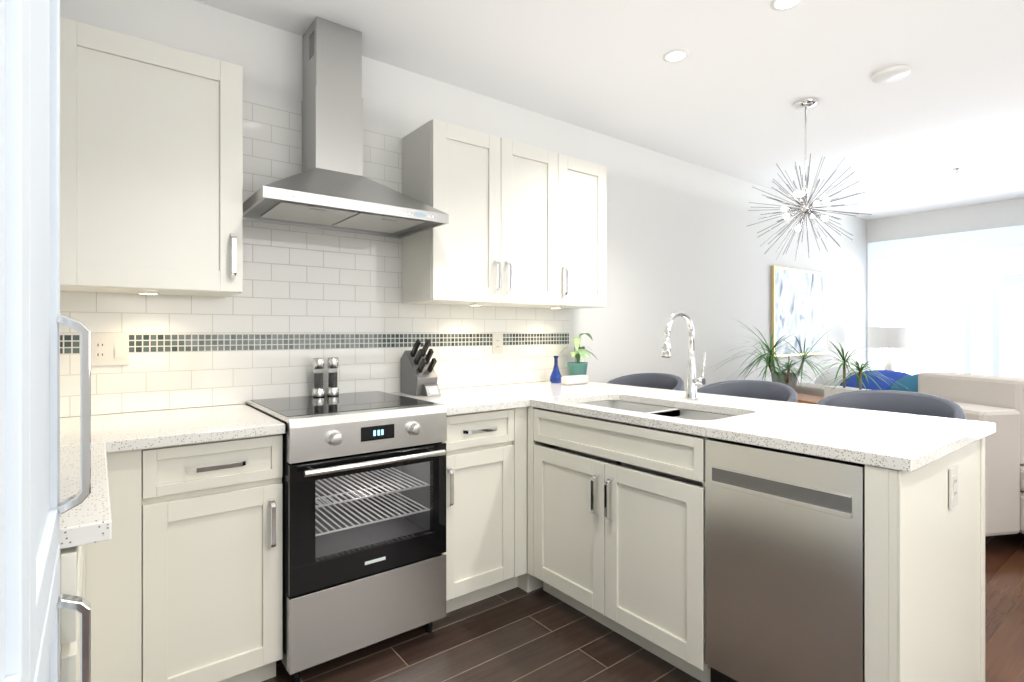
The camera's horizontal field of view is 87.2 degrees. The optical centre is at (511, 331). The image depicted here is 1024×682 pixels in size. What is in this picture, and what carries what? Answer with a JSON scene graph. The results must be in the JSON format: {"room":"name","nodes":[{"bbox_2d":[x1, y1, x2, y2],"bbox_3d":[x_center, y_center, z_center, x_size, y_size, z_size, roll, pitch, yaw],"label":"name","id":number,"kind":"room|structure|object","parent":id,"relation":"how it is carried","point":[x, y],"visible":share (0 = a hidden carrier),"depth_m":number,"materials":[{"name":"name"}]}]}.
{"room":"kitchen","nodes":[
{"label":"kitchen","id":0,"kind":"room"},
{"bbox_2d":[60,0,866,417],"bbox_3d":[1.081,-0.065,4.096,8.280,2.570,0.100,0,0,-38],"label":"wall","id":1,"kind":"structure","parent":0,"point":[682,234],"depth_m":3.96,"materials":[{"name":"white paint"}]},
{"bbox_2d":[60,17,242,296],"bbox_3d":[-1.529,-0.563,1.780,1.109,0.854,0.353,0,0,-38],"label":"upper cabinet","id":2,"kind":"object","parent":1,"relation":"attached to","point":[151,168],"visible":0.81,"depth_m":1.83,"materials":[{"name":"white paint"}]},
{"bbox_2d":[60,100,568,416],"bbox_3d":[-0.859,-0.341,2.529,3.090,1.298,0.008,0,0,-38],"label":"tile backsplash","id":3,"kind":"structure","parent":1,"relation":"attached to","point":[299,280],"depth_m":2.42,"materials":[{"name":"white tile"}]},
{"bbox_2d":[91,334,128,365],"bbox_3d":[-1.507,0.068,2.015,0.116,0.118,0.010,0,0,-38],"label":"outlet","id":4,"kind":"object","parent":3,"relation":"attached to","point":[109,349],"visible":0.98,"depth_m":2.01,"materials":[{"name":"white plastic"}]},
{"bbox_2d":[60,333,568,353],"bbox_3d":[-0.856,0.046,2.525,3.090,0.070,0.001,0,0,-38],"label":"mosaic band","id":5,"kind":"object","parent":3,"relation":"attached to","point":[138,343],"visible":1,"depth_m":2.44,"materials":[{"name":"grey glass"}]},
{"bbox_2d":[492,333,502,353],"bbox_3d":[-0.083,0.070,3.116,0.072,0.118,0.008,0,0,-38],"label":"electrical outlet","id":6,"kind":"object","parent":3,"relation":"attached to","point":[497,343],"visible":1,"depth_m":3.11,"materials":[{"name":"white plastic"}]},
{"bbox_2d":[243,16,448,237],"bbox_3d":[-0.727,-0.911,2.323,0.760,0.873,0.489,0,0,-38],"label":"range hood","id":7,"kind":"object","parent":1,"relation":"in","point":[330,187],"visible":0.98,"depth_m":2.33,"materials":[{"name":"silver metal"}]},
{"bbox_2d":[402,119,606,308],"bbox_3d":[0.012,-0.563,2.972,1.182,0.854,0.353,0,0,-38],"label":"upper cabinet","id":8,"kind":"object","parent":1,"relation":"attached to","point":[526,226],"visible":1,"depth_m":2.74,"materials":[{"name":"white paint"}]},
{"bbox_2d":[771,266,827,356],"bbox_3d":[2.920,-0.190,5.429,1.160,0.860,0.034,0,0,-38],"label":"picture","id":9,"kind":"object","parent":1,"relation":"attached to","point":[799,300],"visible":0.86,"depth_m":5.36,"materials":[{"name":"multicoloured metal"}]},
{"bbox_2d":[193,0,1023,219],"bbox_3d":[2.518,-1.400,2.237,8.280,0.100,4.800,0,0,-38],"label":"ceiling","id":10,"kind":"structure","parent":0,"point":[734,86],"depth_m":2.83,"materials":[{"name":"white paint"}]},
{"bbox_2d":[663,49,688,62],"bbox_3d":[0.800,-1.347,2.628,0.124,0.006,0.124,0,0,-38],"label":"recessed light","id":11,"kind":"object","parent":10,"relation":"in","point":[673,56],"visible":1,"depth_m":2.62,"materials":[{"name":"white plastic"}]},
{"bbox_2d":[770,0,802,10],"bbox_3d":[1.122,-1.347,2.195,0.124,0.006,0.124,0,0,-38],"label":"recessed light","id":12,"kind":"object","parent":10,"relation":"in","point":[775,5],"visible":1,"depth_m":2.21,"materials":[{"name":"white plastic"}]},
{"bbox_2d":[748,98,871,259],"bbox_3d":[1.733,-0.880,3.189,0.646,0.938,0.610,0,0,-38],"label":"pendant","id":13,"kind":"object","parent":10,"relation":"hanging from","point":[804,208],"visible":1,"depth_m":3.15,"materials":[{"name":"silver metal"}]},
{"bbox_2d":[872,65,910,83],"bbox_3d":[1.978,-1.337,2.805,0.170,0.024,0.170,0,0,-38],"label":"smoke detector","id":14,"kind":"object","parent":10,"relation":"attached to","point":[891,74],"visible":0.98,"depth_m":2.78,"materials":[{"name":"white plastic"}]},
{"bbox_2d":[262,533,1023,681],"bbox_3d":[2.518,1.245,2.237,8.080,0.050,4.600,0,0,-38],"label":"floor","id":15,"kind":"structure","parent":0,"point":[517,634],"depth_m":2.07,"materials":[{"name":"brown wood"}]},
{"bbox_2d":[0,0,90,681],"bbox_3d":[-0.641,0.060,0.280,0.658,2.320,0.968,0,0,-38],"label":"refrigerator","id":16,"kind":"object","parent":15,"relation":"on","point":[33,601],"visible":1,"depth_m":0.48,"materials":[{"name":"white paint"}]},
{"bbox_2d":[60,545,84,681],"bbox_3d":[-1.083,0.782,0.853,0.620,0.876,0.471,0,0,-38],"label":"base cabinet","id":17,"kind":"object","parent":15,"relation":"on","point":[72,570],"visible":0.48,"depth_m":0.84,"materials":[{"name":"white paint"}]},
{"bbox_2d":[58,414,129,548],"bbox_3d":[-1.360,0.327,1.242,0.720,0.033,1.425,0,0,-38],"label":"countertop","id":18,"kind":"structure","parent":17,"relation":"on","point":[89,522],"depth_m":1.10,"materials":[{"name":"stone"}]},
{"bbox_2d":[85,434,282,681],"bbox_3d":[-1.167,0.782,1.887,0.545,0.875,0.638,0,0,-38],"label":"base cabinet","id":19,"kind":"object","parent":15,"relation":"on","point":[184,573],"visible":0.96,"depth_m":1.67,"materials":[{"name":"white paint"}]},
{"bbox_2d":[106,404,284,450],"bbox_3d":[-1.135,0.327,1.915,0.460,0.033,0.635,0,0,-38],"label":"countertop","id":20,"kind":"structure","parent":19,"relation":"on","point":[171,427],"depth_m":1.78,"materials":[{"name":"stone"}]},
{"bbox_2d":[246,391,446,681],"bbox_3d":[-0.684,0.757,2.211,0.603,0.926,0.708,0,0,-38],"label":"range","id":21,"kind":"object","parent":15,"relation":"on","point":[364,516],"visible":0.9,"depth_m":1.98,"materials":[{"name":"silver metal"}]},
{"bbox_2d":[312,358,324,396],"bbox_3d":[-0.870,0.206,2.418,0.054,0.174,0.053,0,0,-38],"label":"salt mill","id":22,"kind":"object","parent":21,"relation":"on","point":[318,389],"visible":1,"depth_m":2.40,"materials":[{"name":"silver metal"}]},
{"bbox_2d":[327,357,338,395],"bbox_3d":[-0.819,0.206,2.457,0.054,0.174,0.053,0,0,-38],"label":"pepper mill","id":23,"kind":"object","parent":21,"relation":"on","point":[332,367],"visible":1,"depth_m":2.44,"materials":[{"name":"silver metal"}]},
{"bbox_2d":[444,407,535,612],"bbox_3d":[-0.287,0.782,2.587,0.474,0.876,0.605,0,0,-38],"label":"base cabinet","id":24,"kind":"object","parent":15,"relation":"on","point":[486,552],"depth_m":2.36,"materials":[{"name":"white paint"}]},
{"bbox_2d":[392,387,529,415],"bbox_3d":[-0.295,0.327,2.557,0.425,0.033,0.647,0,0,-38],"label":"countertop","id":25,"kind":"structure","parent":24,"relation":"on","point":[463,400],"depth_m":2.45,"materials":[{"name":"stone"}]},
{"bbox_2d":[400,339,440,395],"bbox_3d":[-0.451,0.174,2.660,0.110,0.270,0.229,0,0,-38],"label":"knife block","id":26,"kind":"object","parent":25,"relation":"on","point":[418,376],"visible":1,"depth_m":2.63,"materials":[{"name":"grey metal"}]},
{"bbox_2d":[474,385,941,471],"bbox_3d":[0.385,0.327,2.172,0.180,0.033,2.087,0,0,-38],"label":"countertop","id":27,"kind":"structure","parent":24,"relation":"on","point":[884,454],"depth_m":1.63,"materials":[{"name":"stone"}]},
{"bbox_2d":[554,400,733,486],"bbox_3d":[0.584,0.445,2.278,0.440,0.202,0.810,0,0,-38],"label":"undermount sink","id":28,"kind":"object","parent":27,"relation":"in","point":[665,411],"visible":0.08,"depth_m":2.33,"materials":[{"name":"silver metal"}]},
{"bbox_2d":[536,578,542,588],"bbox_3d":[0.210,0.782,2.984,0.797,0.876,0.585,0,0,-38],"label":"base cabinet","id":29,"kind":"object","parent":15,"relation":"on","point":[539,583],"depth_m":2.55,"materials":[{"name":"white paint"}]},
{"bbox_2d":[494,381,605,396],"bbox_3d":[0.141,0.327,2.856,0.390,0.033,0.707,0,0,-38],"label":"countertop","id":30,"kind":"structure","parent":29,"relation":"on","point":[555,389],"depth_m":2.93,"materials":[{"name":"stone"}]},
{"bbox_2d":[607,373,683,390],"bbox_3d":[0.817,0.748,3.412,0.455,0.946,0.560,0,0,-38],"label":"stool","id":31,"kind":"object","parent":15,"relation":"on","point":[662,381],"visible":0.15,"depth_m":3.57,"materials":[{"name":"grey fabric"}]},
{"bbox_2d":[612,422,709,605],"bbox_3d":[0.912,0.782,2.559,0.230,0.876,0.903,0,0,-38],"label":"base cabinet","id":32,"kind":"object","parent":15,"relation":"on","point":[618,549],"depth_m":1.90,"materials":[{"name":"white paint"}]},
{"bbox_2d":[697,380,796,402],"bbox_3d":[1.226,0.748,2.882,0.455,0.946,0.560,0,0,-38],"label":"stool","id":33,"kind":"object","parent":15,"relation":"on","point":[766,390],"visible":0.15,"depth_m":3.02,"materials":[{"name":"grey fabric"}]},
{"bbox_2d":[797,393,823,403],"bbox_3d":[2.194,0.850,3.665,0.300,0.740,1.381,0,0,-11],"label":"console table","id":34,"kind":"object","parent":15,"relation":"on","point":[807,398],"depth_m":3.85,"materials":[{"name":"brown wood"}]},
{"bbox_2d":[706,319,851,390],"bbox_3d":[2.055,0.182,4.122,1.158,0.592,0.942,0,0,-38],"label":"dracaena plant","id":35,"kind":"object","parent":34,"relation":"on","point":[789,378],"visible":0.94,"depth_m":4.09,"materials":[{"name":"green plant"}]},
{"bbox_2d":[798,341,904,397],"bbox_3d":[2.218,0.267,3.495,0.662,0.421,0.641,0,0,-38],"label":"potted plant","id":36,"kind":"object","parent":34,"relation":"on","point":[830,390],"visible":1,"depth_m":3.52,"materials":[{"name":"green plant"}]},
{"bbox_2d":[816,390,965,419],"bbox_3d":[1.630,0.748,2.359,0.455,0.946,0.560,0,0,-38],"label":"stool","id":37,"kind":"object","parent":15,"relation":"on","point":[914,403],"visible":0.06,"depth_m":2.48,"materials":[{"name":"grey fabric"}]},
{"bbox_2d":[796,366,1023,535],"bbox_3d":[3.156,0.745,3.568,1.949,0.950,2.570,0,0,-38],"label":"sectional sofa","id":38,"kind":"object","parent":15,"relation":"on","point":[998,401],"visible":0.38,"depth_m":2.99,"materials":[{"name":"beige fabric"}]},
{"bbox_2d":[865,438,983,681],"bbox_3d":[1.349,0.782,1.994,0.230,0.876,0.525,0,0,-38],"label":"peninsula end panel","id":39,"kind":"object","parent":15,"relation":"on","point":[924,558],"depth_m":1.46,"materials":[{"name":"white paint"}]},
{"bbox_2d":[562,381,995,445],"bbox_3d":[0.839,0.327,2.523,0.427,0.033,2.087,0,0,-38],"label":"countertop","id":40,"kind":"structure","parent":39,"relation":"on","point":[711,403],"depth_m":2.32,"materials":[{"name":"stone"}]},
{"bbox_2d":[550,356,561,382],"bbox_3d":[0.265,0.228,3.238,0.076,0.162,0.076,0,0,-38],"label":"vase","id":41,"kind":"object","parent":40,"relation":"on","point":[555,376],"visible":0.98,"depth_m":3.22,"materials":[{"name":"blue glass"}]},
{"bbox_2d":[561,375,587,384],"bbox_3d":[0.370,0.284,3.159,0.180,0.050,0.057,0,0,-38],"label":"speaker","id":42,"kind":"object","parent":40,"relation":"on","point":[574,379],"visible":1,"depth_m":3.12},
{"bbox_2d":[559,333,596,375],"bbox_3d":[0.423,0.159,3.369,0.227,0.300,0.227,0,0,-38],"label":"potted plant","id":43,"kind":"object","parent":42,"relation":"on","point":[576,367],"visible":0.98,"depth_m":3.32,"materials":[{"name":"teal plant"}]},
{"bbox_2d":[661,311,705,399],"bbox_3d":[0.763,0.108,2.388,0.240,0.402,0.102,0,0,-38],"label":"faucet","id":44,"kind":"object","parent":40,"relation":"on","point":[693,380],"visible":1,"depth_m":2.44,"materials":[{"name":"silver metal"}]},
{"bbox_2d":[705,438,864,681],"bbox_3d":[0.998,0.786,1.751,0.593,0.868,0.456,0,0,-38],"label":"dishwasher","id":45,"kind":"object","parent":39,"relation":"in","point":[784,566],"visible":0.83,"depth_m":1.56,"materials":[{"name":"silver metal"}]},
{"bbox_2d":[718,405,969,456],"bbox_3d":[1.008,0.327,1.734,0.390,0.033,0.630,0,0,-38],"label":"countertop","id":46,"kind":"structure","parent":39,"relation":"on","point":[901,441],"depth_m":1.75,"materials":[{"name":"stone"}]},
{"bbox_2d":[949,465,957,508],"bbox_3d":[1.323,0.465,1.608,0.072,0.118,0.008,0,0,-38],"label":"electrical outlet","id":47,"kind":"object","parent":39,"relation":"attached to","point":[953,487],"visible":1,"depth_m":1.60,"materials":[{"name":"white plastic"}]},
{"bbox_3d":[4.158,0.950,5.944,0.450,0.540,0.500,0,0,-38],"label":"side table","id":48,"kind":"object","parent":15,"relation":"on","visible":0},
{"bbox_2d":[868,327,911,370],"bbox_3d":[4.168,0.315,5.939,0.400,0.729,0.400,0,0,-38],"label":"table lamp","id":49,"kind":"object","parent":48,"relation":"on","point":[889,338],"visible":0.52,"depth_m":5.80,"materials":[{"name":"white fabric"}]},
{"bbox_2d":[867,198,1023,370],"bbox_3d":[5.754,-0.065,4.738,0.100,2.570,4.600,0,0,-38],"label":"wall","id":50,"kind":"structure","parent":0,"point":[997,214],"depth_m":5.92,"materials":[{"name":"white paint"}]},
{"bbox_2d":[868,225,1023,375],"bbox_3d":[5.342,0.055,5.251,0.104,2.250,3.255,0,0,-38],"label":"window","id":51,"kind":"structure","parent":50,"relation":"in","point":[995,241],"depth_m":5.89,"materials":[{"name":"white"}]},
{"label":"outside","id":52,"kind":"structure","parent":0,"visible":0},
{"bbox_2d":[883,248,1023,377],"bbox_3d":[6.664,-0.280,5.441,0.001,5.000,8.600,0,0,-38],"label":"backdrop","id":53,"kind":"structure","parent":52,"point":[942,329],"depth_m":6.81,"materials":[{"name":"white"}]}
]}

